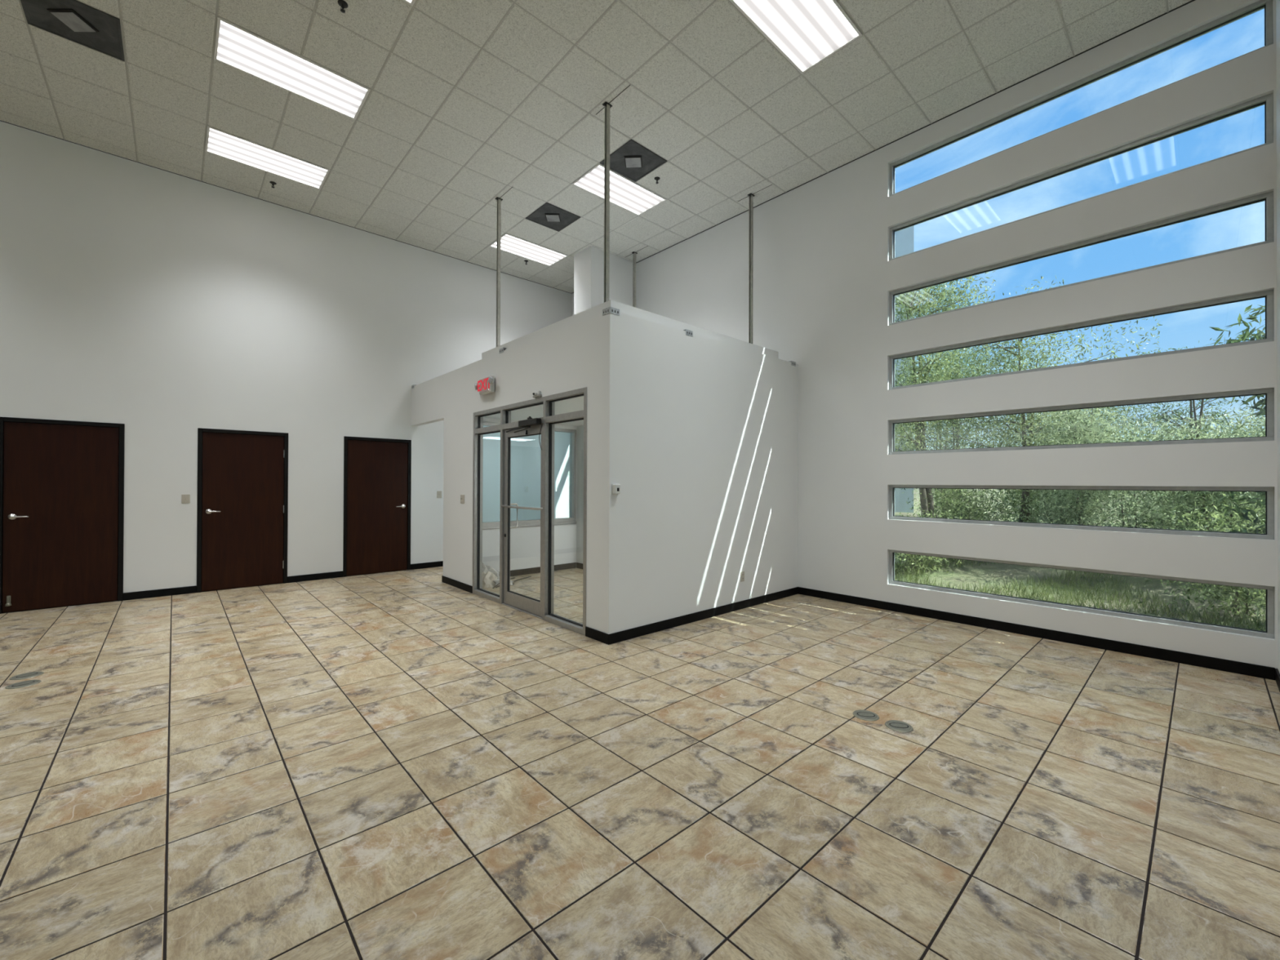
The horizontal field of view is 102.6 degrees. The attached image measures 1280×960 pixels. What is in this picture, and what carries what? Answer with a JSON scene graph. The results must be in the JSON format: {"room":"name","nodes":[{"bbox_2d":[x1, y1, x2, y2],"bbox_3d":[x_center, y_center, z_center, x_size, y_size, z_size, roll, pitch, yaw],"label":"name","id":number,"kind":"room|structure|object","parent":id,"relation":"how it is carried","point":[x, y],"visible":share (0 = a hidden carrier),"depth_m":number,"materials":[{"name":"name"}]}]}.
{"room":"empty office lobby","nodes":[
{"label":"empty office lobby","id":0,"kind":"room"},
{"bbox_2d":[0,120,571,592],"bbox_3d":[-6.457,-1.248,6.412,13.376,5.483,0.150,0,0,-42],"label":"wall","id":1,"kind":"structure","parent":0,"point":[166,306],"depth_m":6.96,"materials":[{"name":"white paint"}]},
{"bbox_2d":[0,417,124,613],"bbox_3d":[-6.785,0.395,6.038,1.003,2.190,0.158,0,0,-42],"label":"door","id":2,"kind":"structure","parent":1,"relation":"in","point":[62,482],"depth_m":6.01,"materials":[{"name":"brown wood"}]},
{"bbox_2d":[123,585,196,600],"bbox_3d":[-6.145,1.448,6.582,0.688,0.094,0.012,0,0,-42],"label":"baseboard","id":3,"kind":"structure","parent":1,"relation":"attached to","point":[188,589],"depth_m":6.57,"materials":[{"name":"black rubber"}]},
{"bbox_2d":[181,494,190,502],"bbox_3d":[-5.968,0.247,6.740,0.085,0.115,0.018,0,0,-42],"label":"light switch","id":4,"kind":"object","parent":1,"relation":"attached to","point":[184,498],"visible":1,"depth_m":6.74,"materials":[{"name":"beige plastic"}]},
{"bbox_2d":[196,427,288,592],"bbox_3d":[-5.533,0.406,7.175,1.003,2.190,0.158,0,0,-42],"label":"door","id":5,"kind":"structure","parent":1,"relation":"in","point":[242,514],"depth_m":7.14,"materials":[{"name":"brown wood"}]},
{"bbox_2d":[287,570,342,582],"bbox_3d":[-4.881,1.458,7.730,0.721,0.094,0.012,0,0,-42],"label":"baseboard","id":6,"kind":"structure","parent":1,"relation":"attached to","point":[335,574],"depth_m":7.71,"materials":[{"name":"black rubber"}]},
{"bbox_2d":[342,435,411,577],"bbox_3d":[-4.256,0.417,8.336,1.006,2.190,0.158,0,0,-42],"label":"door","id":7,"kind":"structure","parent":1,"relation":"in","point":[377,472],"depth_m":8.30,"materials":[{"name":"brown wood"}]},
{"bbox_2d":[410,560,443,569],"bbox_3d":[-2.671,1.477,9.738,3.240,0.094,0.012,0,0,-42],"label":"baseboard","id":8,"kind":"structure","parent":1,"relation":"attached to","point":[433,564],"depth_m":8.82,"materials":[{"name":"black rubber"}]},
{"bbox_2d":[436,490,441,497],"bbox_3d":[-3.510,0.253,8.974,0.085,0.120,0.018,0,0,-42],"label":"light switch","id":9,"kind":"object","parent":1,"relation":"attached to","point":[438,492],"visible":1,"depth_m":8.97,"materials":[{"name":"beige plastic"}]},
{"bbox_2d":[524,485,528,492],"bbox_3d":[-2.237,0.178,10.131,0.075,0.120,0.018,0,0,-42],"label":"light switch","id":10,"kind":"object","parent":1,"relation":"attached to","point":[526,486],"visible":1,"depth_m":10.12,"materials":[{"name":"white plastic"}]},
{"bbox_2d":[411,308,619,634],"bbox_3d":[-2.034,-0.030,6.723,0.110,3.085,5.335,0,0,-42],"label":"wall","id":11,"kind":"structure","parent":0,"point":[584,353],"depth_m":5.34,"materials":[{"name":"paint"}]},
{"bbox_2d":[441,575,472,593],"bbox_3d":[-2.586,1.465,7.226,0.012,0.094,1.036,0,0,-42],"label":"baseboard","id":12,"kind":"structure","parent":11,"relation":"attached to","point":[465,587],"depth_m":7.18,"materials":[{"name":"black rubber"}]},
{"bbox_2d":[460,494,464,503],"bbox_3d":[-2.459,0.262,7.094,0.017,0.120,0.125,0,0,-42],"label":"light switch","id":13,"kind":"object","parent":11,"relation":"attached to","point":[462,496],"visible":1,"depth_m":7.09,"materials":[{"name":"beige plastic"}]},
{"bbox_2d":[474,375,494,395],"bbox_3d":[-1.943,-1.194,6.466,0.116,0.200,0.534,0,0,-42],"label":"exit sign","id":14,"kind":"object","parent":11,"relation":"attached to","point":[486,384],"visible":1,"depth_m":6.43,"materials":[{"name":"white plastic"}]},
{"bbox_2d":[498,347,506,353],"bbox_3d":[-1.683,-1.585,6.295,0.046,0.058,0.110,0,0,-42],"label":"clip","id":15,"kind":"object","parent":11,"relation":"attached to","point":[501,350],"visible":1,"depth_m":6.27,"materials":[{"name":"metal"}]},
{"bbox_2d":[472,386,586,635],"bbox_3d":[-1.335,0.305,5.945,0.247,2.411,2.548,0,0,-40],"label":"door","id":16,"kind":"structure","parent":11,"relation":"in","point":[543,609],"depth_m":5.78,"materials":[{"name":"metal"}]},
{"bbox_2d":[532,390,542,398],"bbox_3d":[-1.135,-0.942,5.617,0.058,0.067,0.140,0,0,-42],"label":"sensor","id":17,"kind":"object","parent":11,"relation":"attached to","point":[537,394],"visible":1,"depth_m":5.60,"materials":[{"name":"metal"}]},
{"bbox_2d":[481,301,608,359],"bbox_3d":[-1.178,-1.624,5.796,0.040,0.100,2.658,0,0,-42],"label":"trim","id":18,"kind":"structure","parent":11,"relation":"on","point":[598,308],"depth_m":5.53,"materials":[{"name":"paint"}]},
{"bbox_2d":[585,626,608,644],"bbox_3d":[-0.408,1.461,4.830,0.012,0.094,0.349,0,0,-42],"label":"baseboard","id":19,"kind":"structure","parent":11,"relation":"attached to","point":[602,637],"depth_m":4.81,"materials":[{"name":"black rubber"}]},
{"bbox_2d":[602,306,610,315],"bbox_3d":[-0.300,-1.565,4.773,0.046,0.058,0.110,0,0,-42],"label":"clip","id":20,"kind":"object","parent":11,"relation":"attached to","point":[606,310],"visible":1,"depth_m":4.75,"materials":[{"name":"metal"}]},
{"bbox_2d":[482,417,577,571],"bbox_3d":[-1.922,-0.022,8.258,2.120,3.085,0.110,0,0,-42],"label":"wall","id":21,"kind":"structure","parent":0,"point":[525,541],"depth_m":8.27,"materials":[{"name":"paint"}]},
{"bbox_2d":[482,421,576,529],"bbox_3d":[-1.909,-0.065,8.250,2.075,1.630,0.140,0,0,-42],"label":"window","id":22,"kind":"structure","parent":21,"relation":"in","point":[572,519],"depth_m":8.87,"materials":[{"name":"metal"}]},
{"bbox_2d":[510,562,576,576],"bbox_3d":[-1.891,1.472,8.201,2.108,0.094,0.012,0,0,-42],"label":"baseboard","id":23,"kind":"structure","parent":21,"relation":"attached to","point":[567,566],"depth_m":8.37,"materials":[{"name":"black rubber"}]},
{"bbox_2d":[483,395,583,426],"bbox_3d":[-0.305,-1.014,7.248,3.143,0.150,3.563,0,0,-42],"label":"ceiling","id":24,"kind":"structure","parent":0,"point":[575,404],"depth_m":7.02,"materials":[{"name":"paint"}]},
{"bbox_2d":[494,186,512,346],"bbox_3d":[-1.887,-2.533,7.111,0.120,2.874,0.480,0,0,-42],"label":"pole","id":25,"kind":"object","parent":24,"relation":"on","point":[499,200],"visible":0.7,"depth_m":7.22,"materials":[{"name":"metal"}]},
{"bbox_2d":[595,84,630,302],"bbox_3d":[-0.293,-2.535,5.357,0.120,2.874,0.570,0,0,-42],"label":"pole","id":26,"kind":"object","parent":24,"relation":"on","point":[606,144],"visible":0.7,"depth_m":5.41,"materials":[{"name":"metal"}]},
{"bbox_2d":[626,245,648,307],"bbox_3d":[-0.068,-2.517,8.875,0.120,2.874,0.590,0,0,-42],"label":"pole","id":27,"kind":"object","parent":24,"relation":"on","point":[634,253],"visible":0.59,"depth_m":8.90,"materials":[{"name":"metal"}]},
{"bbox_2d":[737,184,772,343],"bbox_3d":[1.574,-2.519,7.069,0.120,2.874,0.570,0,0,-42],"label":"pole","id":28,"kind":"object","parent":24,"relation":"on","point":[751,195],"visible":0.7,"depth_m":7.11,"materials":[{"name":"metal"}]},
{"bbox_2d":[0,0,1195,293],"bbox_3d":[-3.184,-4.095,2.948,13.626,0.199,9.784,0,0,-42],"label":"ceiling","id":29,"kind":"structure","parent":0,"point":[468,103],"depth_m":5.31,"materials":[{"name":"grey tile"}]},
{"bbox_2d":[20,0,124,62],"bbox_3d":[-4.934,-3.997,4.468,0.599,0.022,0.599,0,0,-42],"label":"ceiling vent","id":30,"kind":"object","parent":29,"relation":"in","point":[73,20],"visible":1,"depth_m":4.49,"materials":[{"name":"metal"}]},
{"bbox_2d":[204,125,329,189],"bbox_3d":[-4.626,-4.003,6.401,1.206,0.049,0.595,0,0,-42],"label":"ceiling light","id":31,"kind":"object","parent":29,"relation":"attached to","point":[220,143],"visible":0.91,"depth_m":6.37,"materials":[{"name":"white plastic"}]},
{"bbox_2d":[269,181,276,188],"bbox_3d":[-4.917,-3.951,6.873,0.075,0.064,0.075,0,0,-42],"label":"sprinkler head","id":32,"kind":"object","parent":29,"relation":"attached to","point":[273,183],"visible":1,"depth_m":6.87},
{"bbox_2d":[213,16,370,119],"bbox_3d":[-3.393,-4.005,5.044,1.206,0.049,0.595,0,0,-42],"label":"ceiling light","id":33,"kind":"object","parent":29,"relation":"attached to","point":[241,49],"visible":0.85,"depth_m":5.00,"materials":[{"name":"white plastic"}]},
{"bbox_2d":[337,0,347,13],"bbox_3d":[-2.487,-3.955,4.293,0.075,0.064,0.075,0,0,-42],"label":"sprinkler head","id":34,"kind":"object","parent":29,"relation":"attached to","point":[342,3],"visible":1,"depth_m":4.28},
{"bbox_2d":[402,0,415,6],"bbox_3d":[-2.159,-4.007,3.687,1.206,0.049,0.595,0,0,-42],"label":"ceiling light","id":35,"kind":"object","parent":29,"relation":"attached to","point":[411,2],"visible":1,"depth_m":4.27,"materials":[{"name":"white plastic"}]},
{"bbox_2d":[488,232,568,266],"bbox_3d":[-1.912,-3.980,8.867,1.206,0.049,0.595,0,0,-42],"label":"ceiling light","id":36,"kind":"object","parent":29,"relation":"attached to","point":[509,243],"visible":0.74,"depth_m":8.85,"materials":[{"name":"white plastic"}]},
{"bbox_2d":[525,202,580,231],"bbox_3d":[-1.316,-3.966,7.757,0.599,0.022,0.599,0,0,-42],"label":"ceiling vent","id":37,"kind":"object","parent":29,"relation":"in","point":[549,215],"visible":1,"depth_m":7.75,"materials":[{"name":"metal"}]},
{"bbox_2d":[572,163,666,215],"bbox_3d":[-0.268,-3.983,7.058,1.206,0.049,0.595,0,0,-42],"label":"ceiling light","id":38,"kind":"object","parent":29,"relation":"attached to","point":[625,193],"visible":0.72,"depth_m":7.03,"materials":[{"name":"white plastic"}]},
{"bbox_2d":[600,138,666,182],"bbox_3d":[-0.083,-3.968,6.400,0.599,0.022,0.599,0,0,-42],"label":"ceiling vent","id":39,"kind":"object","parent":29,"relation":"in","point":[633,161],"visible":1,"depth_m":6.39,"materials":[{"name":"metal"}]},
{"bbox_2d":[653,176,660,183],"bbox_3d":[0.225,-3.932,6.739,0.075,0.064,0.075,0,0,-42],"label":"sprinkler head","id":40,"kind":"object","parent":29,"relation":"attached to","point":[656,178],"visible":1,"depth_m":6.73},
{"bbox_2d":[729,0,862,74],"bbox_3d":[1.335,-3.990,4.385,1.206,0.049,0.595,0,0,-42],"label":"ceiling light","id":41,"kind":"object","parent":29,"relation":"attached to","point":[806,33],"visible":0.97,"depth_m":4.49,"materials":[{"name":"white plastic"}]},
{"bbox_2d":[573,245,636,563],"bbox_3d":[-0.624,-1.212,9.176,1.023,5.483,0.500,0,0,-42],"label":"wall column","id":42,"kind":"structure","parent":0,"point":[588,264],"depth_m":8.87,"materials":[{"name":"white paint"}]},
{"bbox_2d":[576,562,582,568],"bbox_3d":[-0.976,1.479,8.770,0.012,0.094,0.378,0,0,-42],"label":"baseboard","id":43,"kind":"structure","parent":42,"relation":"attached to","point":[580,566],"depth_m":8.82,"materials":[{"name":"black rubber"}]},
{"bbox_2d":[0,566,1279,959],"bbox_3d":[-3.206,1.548,2.920,13.626,0.120,9.784,0,0,-42],"label":"floor","id":44,"kind":"structure","parent":0,"point":[402,764],"depth_m":2.48,"materials":[{"name":"tile"}]},
{"bbox_2d":[4,679,40,688],"bbox_3d":[-4.486,1.484,3.731,0.170,0.006,0.170,0,0,28],"label":"floor outlet","id":45,"kind":"object","parent":44,"relation":"on","point":[29,682],"visible":1,"depth_m":3.72,"materials":[{"name":"metal"}]},
{"bbox_2d":[9,671,44,679],"bbox_3d":[-4.655,1.484,3.895,0.170,0.006,0.170,0,0,28],"label":"floor outlet","id":46,"kind":"object","parent":44,"relation":"on","point":[27,675],"visible":1,"depth_m":3.88,"materials":[{"name":"metal"}]},
{"bbox_2d":[482,562,531,588],"bbox_3d":[-1.960,1.353,7.559,1.038,0.327,0.542,0,0,-42],"label":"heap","id":47,"kind":"object","parent":44,"relation":"on","point":[491,576],"visible":0.56,"depth_m":7.28,"materials":[{"name":"beige stone"}]},
{"bbox_2d":[853,709,879,720],"bbox_3d":[1.446,1.504,3.284,0.156,0.006,0.156,0,0,10],"label":"floor outlet","id":48,"kind":"object","parent":44,"relation":"on","point":[866,715],"visible":1,"depth_m":3.27,"materials":[{"name":"metal"}]},
{"bbox_2d":[884,720,913,732],"bbox_3d":[1.585,1.504,3.139,0.156,0.006,0.156,0,0,10],"label":"floor outlet","id":49,"kind":"object","parent":44,"relation":"on","point":[895,725],"visible":1,"depth_m":3.13,"materials":[{"name":"metal"}]},
{"bbox_2d":[617,311,798,631],"bbox_3d":[0.926,-0.023,5.884,3.143,3.085,0.110,0,0,-42],"label":"wall","id":50,"kind":"structure","parent":0,"point":[708,428],"depth_m":5.56,"materials":[{"name":"paint"}]},
{"bbox_2d":[610,306,619,315],"bbox_3d":[-0.245,-1.565,4.770,0.110,0.058,0.046,0,0,-42],"label":"clip","id":51,"kind":"object","parent":50,"relation":"attached to","point":[613,310],"visible":1,"depth_m":4.75,"materials":[{"name":"metal"}]},
{"bbox_2d":[611,483,620,494],"bbox_3d":[-0.216,0.084,4.739,0.080,0.104,0.048,0,0,-42],"label":"wall sensor","id":52,"kind":"object","parent":50,"relation":"attached to","point":[615,487],"visible":1,"depth_m":4.72,"materials":[{"name":"white plastic"}]},
{"bbox_2d":[683,328,693,336],"bbox_3d":[0.510,-1.561,5.457,0.110,0.058,0.046,0,0,-42],"label":"clip","id":53,"kind":"object","parent":50,"relation":"attached to","point":[688,332],"visible":1,"depth_m":5.44,"materials":[{"name":"metal"}]},
{"bbox_2d":[608,299,778,358],"bbox_3d":[0.747,-1.617,5.723,2.792,0.100,0.040,0,0,-42],"label":"trim","id":54,"kind":"structure","parent":50,"relation":"on","point":[623,308],"depth_m":5.48,"materials":[{"name":"paint"}]},
{"bbox_2d":[608,586,798,644],"bbox_3d":[0.912,1.471,5.786,3.253,0.094,0.012,0,0,-42],"label":"baseboard","id":55,"kind":"structure","parent":50,"relation":"attached to","point":[627,634],"depth_m":5.47,"materials":[{"name":"black rubber"}]},
{"bbox_2d":[740,571,744,582],"bbox_3d":[1.212,1.141,6.061,0.072,0.118,0.010,0,0,-42],"label":"wall outlet","id":56,"kind":"object","parent":50,"relation":"attached to","point":[742,573],"visible":1,"depth_m":6.05,"materials":[{"name":"beige plastic"}]},
{"bbox_2d":[788,360,795,366],"bbox_3d":[2.027,-1.548,6.836,0.110,0.058,0.046,0,0,-42],"label":"clip","id":57,"kind":"object","parent":50,"relation":"attached to","point":[793,363],"visible":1,"depth_m":6.81,"materials":[{"name":"metal"}]},
{"bbox_2d":[571,0,1277,668],"bbox_3d":[1.754,-1.212,7.432,0.150,5.483,9.684,0,0,-42],"label":"wall","id":58,"kind":"structure","parent":0,"point":[824,276],"depth_m":5.23,"materials":[{"name":"white paint"}]},
{"bbox_2d":[797,586,1275,679],"bbox_3d":[3.474,1.479,5.395,0.012,0.094,4.037,0,0,-42],"label":"baseboard","id":59,"kind":"structure","parent":58,"relation":"attached to","point":[1227,665],"depth_m":4.79,"materials":[{"name":"black rubber"}]},
{"bbox_2d":[888,289,1273,390],"bbox_3d":[3.945,-1.263,5.037,0.080,0.408,2.868,0,0,-42],"label":"window","id":60,"kind":"structure","parent":58,"relation":"in","point":[1268,295],"depth_m":4.64,"materials":[{"name":"metal"}]},
{"bbox_2d":[889,0,1273,195],"bbox_3d":[3.954,-3.545,5.048,0.080,0.408,2.868,0,0,-42],"label":"window","id":61,"kind":"structure","parent":58,"relation":"in","point":[1267,5],"depth_m":4.68,"materials":[{"name":"metal"}]},
{"bbox_2d":[888,484,1274,539],"bbox_3d":[3.939,0.258,5.029,0.080,0.408,2.868,0,0,-42],"label":"window","id":62,"kind":"structure","parent":58,"relation":"in","point":[1269,491],"depth_m":4.62,"materials":[{"name":"metal"}]},
{"bbox_2d":[889,93,1273,260],"bbox_3d":[3.951,-2.784,5.045,0.080,0.408,2.868,0,0,-42],"label":"window","id":63,"kind":"structure","parent":58,"relation":"in","point":[1268,100],"depth_m":4.66,"materials":[{"name":"metal"}]},
{"bbox_2d":[888,387,1274,454],"bbox_3d":[3.942,-0.503,5.033,0.080,0.408,2.868,0,0,-42],"label":"window","id":64,"kind":"structure","parent":58,"relation":"in","point":[1269,394],"depth_m":4.64,"materials":[{"name":"metal"}]},
{"bbox_2d":[889,191,1273,324],"bbox_3d":[3.948,-2.024,5.041,0.080,0.408,2.868,0,0,-42],"label":"window","id":65,"kind":"structure","parent":58,"relation":"in","point":[1268,197],"depth_m":4.63,"materials":[{"name":"metal"}]},
{"bbox_2d":[888,549,1274,639],"bbox_3d":[3.936,1.018,5.026,0.080,0.408,2.868,0,0,-42],"label":"window","id":66,"kind":"structure","parent":58,"relation":"in","point":[1269,633],"depth_m":4.63,"materials":[{"name":"metal"}]},
{"bbox_2d":[1275,0,1279,673],"bbox_3d":[-0.045,-1.259,-0.644,13.376,5.483,0.150,0,0,-42],"label":"wall","id":67,"kind":"structure","parent":0,"point":[1277,2],"depth_m":3.83,"materials":[{"name":"white paint"}]},
{"bbox_2d":[1275,668,1279,691],"bbox_3d":[-0.054,1.435,-0.547,13.202,0.094,0.012,0,0,-42],"label":"baseboard","id":68,"kind":"structure","parent":67,"relation":"attached to","point":[1277,672],"depth_m":3.79,"materials":[{"name":"black rubber"}]},
{"label":"outside","id":69,"kind":"structure","parent":0,"visible":0},
{"bbox_2d":[894,488,1266,631],"bbox_3d":[22.478,0.605,25.642,55.000,2.571,62.000,0,0,-42],"label":"ground","id":70,"kind":"structure","parent":69,"point":[994,572],"depth_m":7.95,"materials":[{"name":"plant"}]},
{"bbox_2d":[894,225,914,512],"bbox_3d":[5.878,-4.116,25.009,12.100,12.500,9.100,0,0,20],"label":"building","id":71,"kind":"structure","parent":70,"relation":"on","point":[904,238],"depth_m":18.86,"materials":[{"name":"white paint"}]},
{"bbox_2d":[894,510,970,577],"bbox_3d":[4.781,1.135,9.017,1.969,1.300,1.740,0,0,-42],"label":"shrub","id":72,"kind":"object","parent":70,"relation":"on","point":[918,557],"visible":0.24,"depth_m":8.70,"materials":[{"name":"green plant"}]},
{"bbox_2d":[902,488,1003,520],"bbox_3d":[6.815,0.451,11.101,2.049,2.327,1.854,0,0,-42],"label":"shrub","id":73,"kind":"object","parent":70,"relation":"on","point":[942,498],"visible":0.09,"depth_m":11.13,"materials":[{"name":"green plant"}]},
{"bbox_2d":[894,345,1012,518],"bbox_3d":[9.019,-1.651,15.999,5.153,6.083,4.095,0,0,-42],"label":"tree","id":74,"kind":"object","parent":70,"relation":"on","point":[940,436],"visible":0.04,"depth_m":15.69,"materials":[{"name":"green plant"}]},
{"bbox_2d":[894,271,1017,558],"bbox_3d":[5.533,-1.366,9.824,2.889,5.829,2.594,0,0,-42],"label":"tree","id":75,"kind":"object","parent":70,"relation":"on","point":[918,443],"visible":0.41,"depth_m":9.59,"materials":[{"name":"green plant"}]},
{"bbox_2d":[894,339,1039,519],"bbox_3d":[7.649,-1.052,12.705,3.476,4.949,3.837,0,0,-42],"label":"tree","id":76,"kind":"object","parent":70,"relation":"on","point":[953,442],"visible":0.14,"depth_m":12.50,"materials":[{"name":"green plant"}]},
{"bbox_2d":[906,488,1037,561],"bbox_3d":[6.127,0.737,9.500,1.861,1.800,1.880,0,0,-23],"label":"shrub","id":77,"kind":"object","parent":70,"relation":"on","point":[977,513],"visible":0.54,"depth_m":9.43,"materials":[{"name":"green plant"}]},
{"bbox_2d":[951,409,1106,521],"bbox_3d":[10.020,-0.173,13.286,3.517,3.651,3.703,0,0,-42],"label":"shrub","id":78,"kind":"object","parent":70,"relation":"on","point":[1079,410],"visible":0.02,"depth_m":13.37,"materials":[{"name":"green plant"}]},
{"bbox_2d":[978,488,1084,523],"bbox_3d":[7.955,0.522,10.433,1.912,2.290,1.795,0,0,-42],"label":"shrub","id":79,"kind":"object","parent":70,"relation":"on","point":[1013,491],"visible":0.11,"depth_m":10.43,"materials":[{"name":"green plant"}]},
{"bbox_2d":[926,275,1162,522],"bbox_3d":[7.782,-1.059,10.036,3.516,5.137,3.523,0,0,-5],"label":"tree","id":80,"kind":"object","parent":70,"relation":"on","point":[1024,424],"visible":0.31,"depth_m":9.84,"materials":[{"name":"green plant"}]},
{"bbox_2d":[991,489,1133,526],"bbox_3d":[7.394,0.832,9.045,1.943,1.730,1.932,0,0,-42],"label":"shrub","id":81,"kind":"object","parent":70,"relation":"on","point":[1052,509],"visible":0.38,"depth_m":8.87,"materials":[{"name":"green plant"}]},
{"bbox_2d":[982,403,1190,522],"bbox_3d":[9.930,-0.351,11.655,3.861,3.582,3.670,0,0,-42],"label":"tree","id":82,"kind":"object","parent":70,"relation":"on","point":[1134,408],"visible":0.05,"depth_m":10.98,"materials":[{"name":"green plant"}]},
{"bbox_2d":[986,404,1208,527],"bbox_3d":[7.678,-0.082,8.764,2.649,3.241,2.770,0,0,-36],"label":"tree","id":83,"kind":"object","parent":70,"relation":"on","point":[1072,428],"visible":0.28,"depth_m":8.46,"materials":[{"name":"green plant"}]},
{"bbox_2d":[1080,431,1202,529],"bbox_3d":[8.824,0.344,9.238,2.073,2.420,2.204,0,0,-42],"label":"shrub","id":84,"kind":"object","parent":70,"relation":"on","point":[1136,493],"visible":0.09,"depth_m":9.06,"materials":[{"name":"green plant"}]},
{"bbox_2d":[1082,400,1240,528],"bbox_3d":[12.725,-0.426,12.789,3.816,3.916,3.278,0,0,-42],"label":"tree","id":85,"kind":"object","parent":70,"relation":"on","point":[1239,400],"visible":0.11,"depth_m":12.69,"materials":[{"name":"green plant"}]},
{"bbox_2d":[1095,405,1265,533],"bbox_3d":[8.435,0.224,7.412,2.585,2.638,2.885,1,0,-45],"label":"tree","id":86,"kind":"object","parent":70,"relation":"on","point":[1190,496],"visible":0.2,"depth_m":7.47,"materials":[{"name":"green plant"}]},
{"bbox_2d":[1107,490,1256,530],"bbox_3d":[9.128,0.569,8.602,1.819,1.908,1.943,0,0,-42],"label":"shrub","id":87,"kind":"object","parent":70,"relation":"on","point":[1144,519],"visible":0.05,"depth_m":8.65,"materials":[{"name":"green plant"}]},
{"bbox_2d":[1120,330,1265,526],"bbox_3d":[9.710,-0.520,8.959,1.540,3.907,2.058,0,0,-42],"label":"tree","id":88,"kind":"object","parent":70,"relation":"on","point":[1195,408],"visible":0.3,"depth_m":8.97,"materials":[{"name":"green plant"}]},
{"bbox_2d":[1131,394,1265,520],"bbox_3d":[12.182,-0.154,10.162,3.728,3.232,3.549,0,0,37],"label":"tree","id":89,"kind":"object","parent":70,"relation":"on","point":[1234,414],"visible":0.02,"depth_m":10.25,"materials":[{"name":"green plant"}]},
{"bbox_2d":[1137,492,1266,626],"bbox_3d":[7.061,1.010,6.088,1.756,1.751,1.814,0,0,41],"label":"shrub","id":90,"kind":"object","parent":70,"relation":"on","point":[1239,598],"visible":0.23,"depth_m":6.04,"materials":[{"name":"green plant"}]},
{"bbox_2d":[1160,411,1262,527],"bbox_3d":[10.341,0.171,9.315,2.076,2.806,1.814,0,0,-42],"label":"shrub","id":91,"kind":"object","parent":70,"relation":"on","point":[1222,422],"visible":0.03,"depth_m":9.14,"materials":[{"name":"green plant"}]},
{"bbox_2d":[1186,491,1266,599],"bbox_3d":[8.242,0.625,6.539,1.821,2.197,1.978,0,0,20],"label":"shrub","id":92,"kind":"object","parent":70,"relation":"on","point":[1241,493],"visible":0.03,"depth_m":6.88,"materials":[{"name":"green plant"}]},
{"bbox_2d":[1208,304,1265,533],"bbox_3d":[7.185,-0.320,5.279,2.214,3.830,1.953,0,0,-42],"label":"tree","id":93,"kind":"object","parent":70,"relation":"on","point":[1242,337],"visible":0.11,"depth_m":5.61,"materials":[{"name":"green plant"}]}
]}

